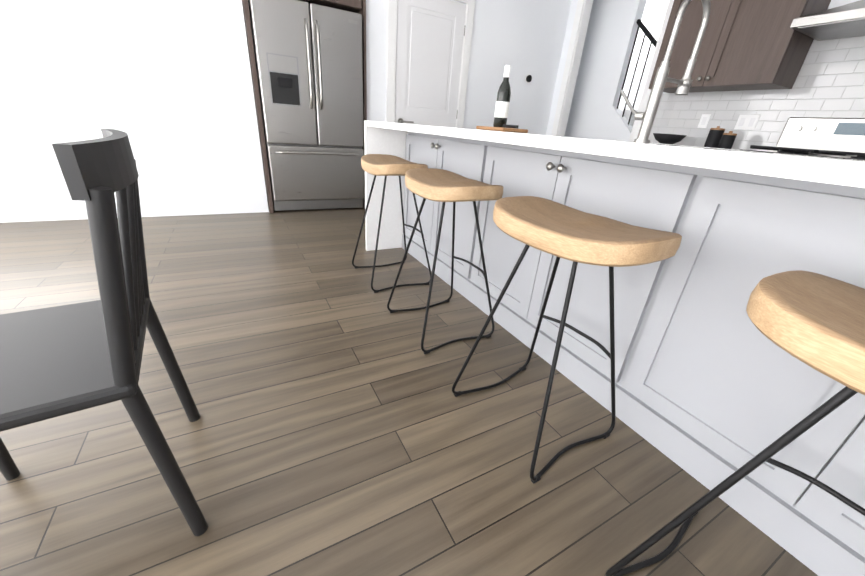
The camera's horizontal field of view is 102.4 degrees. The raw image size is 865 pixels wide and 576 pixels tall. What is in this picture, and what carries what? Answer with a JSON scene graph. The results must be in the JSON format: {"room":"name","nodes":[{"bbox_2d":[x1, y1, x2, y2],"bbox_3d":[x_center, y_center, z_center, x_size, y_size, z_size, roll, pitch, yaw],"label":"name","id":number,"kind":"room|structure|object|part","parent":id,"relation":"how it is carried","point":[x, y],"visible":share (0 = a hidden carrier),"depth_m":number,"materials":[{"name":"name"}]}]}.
{"room":"kitchen","nodes":[
{"label":"kitchen","id":0,"kind":"room"},
{"bbox_2d":[0,0,571,222],"bbox_3d":[-1.635,-2.224,3.389,7.070,2.750,0.920,-9,28,-27],"label":"wall","id":1,"kind":"structure","parent":0,"point":[166,86],"depth_m":2.83,"materials":[{"name":"white paint"}]},
{"bbox_2d":[395,0,465,126],"bbox_3d":[-0.042,-1.945,3.851,0.776,2.058,0.068,-9,28,-27],"label":"door","id":2,"kind":"structure","parent":1,"relation":"in","point":[430,34],"depth_m":3.66,"materials":[{"name":"white wood"}]},
{"bbox_2d":[386,0,475,127],"bbox_3d":[-0.055,-1.994,3.850,0.965,2.170,0.018,-9,28,-27],"label":"door frame","id":3,"kind":"structure","parent":1,"relation":"attached to","point":[392,51],"depth_m":3.64,"materials":[{"name":"white wood"}]},
{"bbox_2d":[525,74,531,82],"bbox_3d":[1.190,-2.582,4.287,0.100,0.100,0.020,-9,28,-27],"label":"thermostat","id":4,"kind":"object","parent":1,"relation":"attached to","point":[528,78],"visible":0.96,"depth_m":4.28,"materials":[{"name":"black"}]},
{"bbox_2d":[0,207,817,575],"bbox_3d":[-0.247,-0.286,2.809,8.600,0.060,8.300,-9,28,-27],"label":"floor","id":5,"kind":"structure","parent":0,"point":[338,429],"depth_m":1.08,"materials":[{"name":"brown wood"}]},
{"bbox_2d":[0,129,207,535],"bbox_3d":[-0.793,0.149,0.706,0.465,0.861,0.429,-12,30,-31],"label":"chair","id":6,"kind":"object","parent":5,"relation":"on","point":[56,361],"visible":1,"depth_m":0.64,"materials":[{"name":"black wood"}]},
{"bbox_2d":[242,0,366,212],"bbox_3d":[-1.270,-2.116,3.486,1.018,2.525,0.870,-9,28,-27],"label":"surround","id":7,"kind":"object","parent":5,"relation":"on","point":[357,6],"visible":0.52,"depth_m":3.17,"materials":[{"name":"brown wood"}]},
{"bbox_2d":[248,0,363,210],"bbox_3d":[-1.272,-1.769,3.602,0.923,1.770,0.857,-9,28,-27],"label":"fridge","id":8,"kind":"object","parent":5,"relation":"on","point":[309,62],"visible":1,"depth_m":3.25,"materials":[{"name":"silver metal"}]},
{"bbox_2d":[352,154,430,292],"bbox_3d":[-0.250,-0.407,2.134,0.405,0.732,0.482,-9,28,-27],"label":"stool","id":9,"kind":"object","parent":5,"relation":"on","point":[375,165],"visible":0.94,"depth_m":2.04,"materials":[{"name":"brown wood"}]},
{"bbox_3d":[-0.227,-0.700,1.997,0.300,0.084,0.482,-9,28,-27],"label":"seat","id":10,"kind":"part","parent":9,"relation":"part of","materials":[{"name":"brown wood"}]},
{"bbox_2d":[387,168,502,353],"bbox_3d":[0.055,-0.144,1.624,0.406,0.732,0.482,-9,28,-27],"label":"stool","id":11,"kind":"object","parent":5,"relation":"on","point":[440,185],"visible":1,"depth_m":1.49,"materials":[{"name":"brown wood"}]},
{"bbox_3d":[0.078,-0.437,1.486,0.300,0.084,0.482,-9,28,-27],"label":"seat","id":12,"kind":"part","parent":11,"relation":"part of","materials":[{"name":"brown wood"}]},
{"bbox_2d":[452,196,681,483],"bbox_3d":[0.368,0.128,1.098,0.425,0.732,0.484,-9,28,-27],"label":"stool","id":13,"kind":"object","parent":5,"relation":"on","point":[559,231],"visible":1,"depth_m":0.94,"materials":[{"name":"brown wood"}]},
{"bbox_3d":[0.392,-0.165,0.960,0.307,0.084,0.484,-9,28,-27],"label":"seat","id":14,"kind":"part","parent":13,"relation":"part of","materials":[{"name":"brown wood"}]},
{"bbox_2d":[364,124,864,575],"bbox_3d":[0.727,-0.178,1.631,1.180,0.881,2.990,-9,28,-27],"label":"kitchen island","id":15,"kind":"object","parent":5,"relation":"on","point":[714,386],"depth_m":1.00,"materials":[{"name":"white wood"}]},
{"bbox_2d":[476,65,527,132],"bbox_3d":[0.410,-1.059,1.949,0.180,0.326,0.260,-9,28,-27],"label":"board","id":16,"kind":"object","parent":15,"relation":"on","point":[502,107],"visible":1,"depth_m":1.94,"materials":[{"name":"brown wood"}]},
{"bbox_2d":[493,65,518,128],"bbox_3d":[0.421,-1.055,1.921,0.083,0.308,0.174,-9,28,-27],"label":"bottle","id":17,"kind":"object","parent":16,"relation":"on","point":[504,92],"depth_m":1.94,"materials":[{"name":"black glass"}]},
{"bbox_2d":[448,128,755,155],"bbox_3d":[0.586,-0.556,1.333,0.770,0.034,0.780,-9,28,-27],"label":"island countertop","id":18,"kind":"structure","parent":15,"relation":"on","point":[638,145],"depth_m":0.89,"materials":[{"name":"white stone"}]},
{"bbox_2d":[619,0,710,143],"bbox_3d":[0.934,-0.878,1.416,0.269,0.528,0.145,-9,28,-27],"label":"faucet","id":19,"kind":"object","parent":18,"relation":"on","point":[647,117],"depth_m":1.39,"materials":[{"name":"silver metal"}]},
{"bbox_2d":[604,19,656,140],"bbox_3d":[3.002,-1.832,4.022,1.020,2.168,1.514,-9,28,-27],"label":"stair","id":20,"kind":"structure","parent":5,"relation":"on","point":[620,124],"depth_m":4.21,"materials":[{"name":"white paint"}]},
{"bbox_2d":[619,140,735,149],"bbox_3d":[2.827,-0.265,2.131,0.644,0.915,3.832,-9,28,-27],"label":"base cabinet","id":21,"kind":"object","parent":5,"relation":"on","point":[685,145],"depth_m":2.79,"materials":[{"name":"brown wood"}]},
{"bbox_2d":[653,133,686,143],"bbox_3d":[2.163,-1.368,3.192,0.270,0.081,0.270,-9,28,-27],"label":"bowl","id":22,"kind":"object","parent":21,"relation":"on","point":[667,138],"visible":1,"depth_m":3.12,"materials":[{"name":"black ceramic"}]},
{"bbox_2d":[704,126,722,147],"bbox_3d":[2.400,-1.285,2.956,0.103,0.165,0.103,-14,31,-35],"label":"canister","id":23,"kind":"object","parent":21,"relation":"on","point":[717,137],"depth_m":2.93,"materials":[{"name":"black"}]},
{"bbox_2d":[714,129,736,148],"bbox_3d":[2.407,-1.208,2.834,0.091,0.130,0.091,-14,31,-35],"label":"canister","id":24,"kind":"object","parent":21,"relation":"on","point":[725,140],"depth_m":2.82,"materials":[{"name":"black"}]},
{"bbox_2d":[605,270,864,575],"bbox_3d":[0.682,0.399,0.572,0.404,0.732,0.482,-9,28,-27],"label":"stool","id":25,"kind":"object","parent":5,"relation":"on","point":[815,321],"visible":1,"depth_m":0.53,"materials":[{"name":"brown wood"}]},
{"bbox_3d":[0.706,0.106,0.434,0.300,0.084,0.482,-9,28,-27],"label":"seat","id":26,"kind":"part","parent":25,"relation":"part of","materials":[{"name":"brown wood"}]},
{"bbox_2d":[742,117,864,159],"bbox_3d":[2.592,-0.570,2.446,0.686,1.165,0.764,-9,28,-27],"label":"range","id":27,"kind":"object","parent":5,"relation":"on","point":[842,138],"visible":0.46,"depth_m":2.44,"materials":[{"name":"silver metal"}]},
{"bbox_2d":[565,0,646,138],"bbox_3d":[1.523,-2.986,5.547,0.120,2.750,3.230,-9,28,-27],"label":"wall","id":28,"kind":"structure","parent":0,"point":[609,39],"depth_m":4.32,"materials":[{"name":"white paint"}]},
{"bbox_2d":[619,0,668,109],"bbox_3d":[3.561,-2.154,4.116,0.120,2.750,8.300,-9,28,-27],"label":"wall","id":29,"kind":"structure","parent":0,"point":[653,15],"depth_m":4.84,"materials":[{"name":"white paint"}]},
{"bbox_2d":[546,0,859,148],"bbox_3d":[2.917,-1.427,2.458,0.120,2.750,5.450,-9,28,-27],"label":"wall","id":30,"kind":"structure","parent":0,"point":[571,17],"depth_m":4.32,"materials":[{"name":"white paint"}]},
{"bbox_2d":[648,0,830,92],"bbox_3d":[2.381,-2.190,2.675,0.390,1.143,1.030,-9,28,-27],"label":"upper cabinet","id":31,"kind":"object","parent":30,"relation":"attached to","point":[753,45],"visible":0.98,"depth_m":2.62,"materials":[{"name":"brown wood"}]},
{"bbox_2d":[648,36,864,151],"bbox_3d":[3.159,-1.105,1.948,0.006,0.805,3.920,-9,28,-27],"label":"tile backsplash","id":32,"kind":"structure","parent":30,"relation":"attached to","point":[830,81],"depth_m":2.72,"materials":[{"name":"white tile"}]},
{"bbox_2d":[697,114,710,127],"bbox_3d":[2.465,-1.516,3.156,0.006,0.115,0.075,-9,28,-27],"label":"outlet","id":33,"kind":"object","parent":32,"relation":"attached to","point":[703,122],"depth_m":3.15,"materials":[{"name":"white plastic"}]},
{"bbox_2d":[734,114,759,129],"bbox_3d":[2.620,-1.382,2.897,0.006,0.115,0.145,-9,28,-27],"label":"outlet","id":34,"kind":"object","parent":32,"relation":"attached to","point":[747,121],"depth_m":2.89,"materials":[{"name":"white plastic"}]},
{"bbox_2d":[790,0,864,40],"bbox_3d":[2.795,-2.045,1.805,0.492,1.090,0.880,-9,28,-27],"label":"range hood","id":35,"kind":"object","parent":30,"relation":"attached to","point":[845,21],"visible":1,"depth_m":2.17,"materials":[{"name":"silver metal"}]},
{"bbox_3d":[2.070,-3.317,3.512,0.120,0.350,1.050,-9,28,-27],"label":"wall","id":36,"kind":"structure","parent":0,"visible":0},
{"bbox_2d":[551,0,673,140],"bbox_3d":[1.967,-2.115,4.071,0.140,2.490,1.230,-9,28,-27],"label":"door frame","id":37,"kind":"structure","parent":36,"relation":"attached to","point":[577,39],"depth_m":4.17,"materials":[{"name":"white wood"}]}
]}

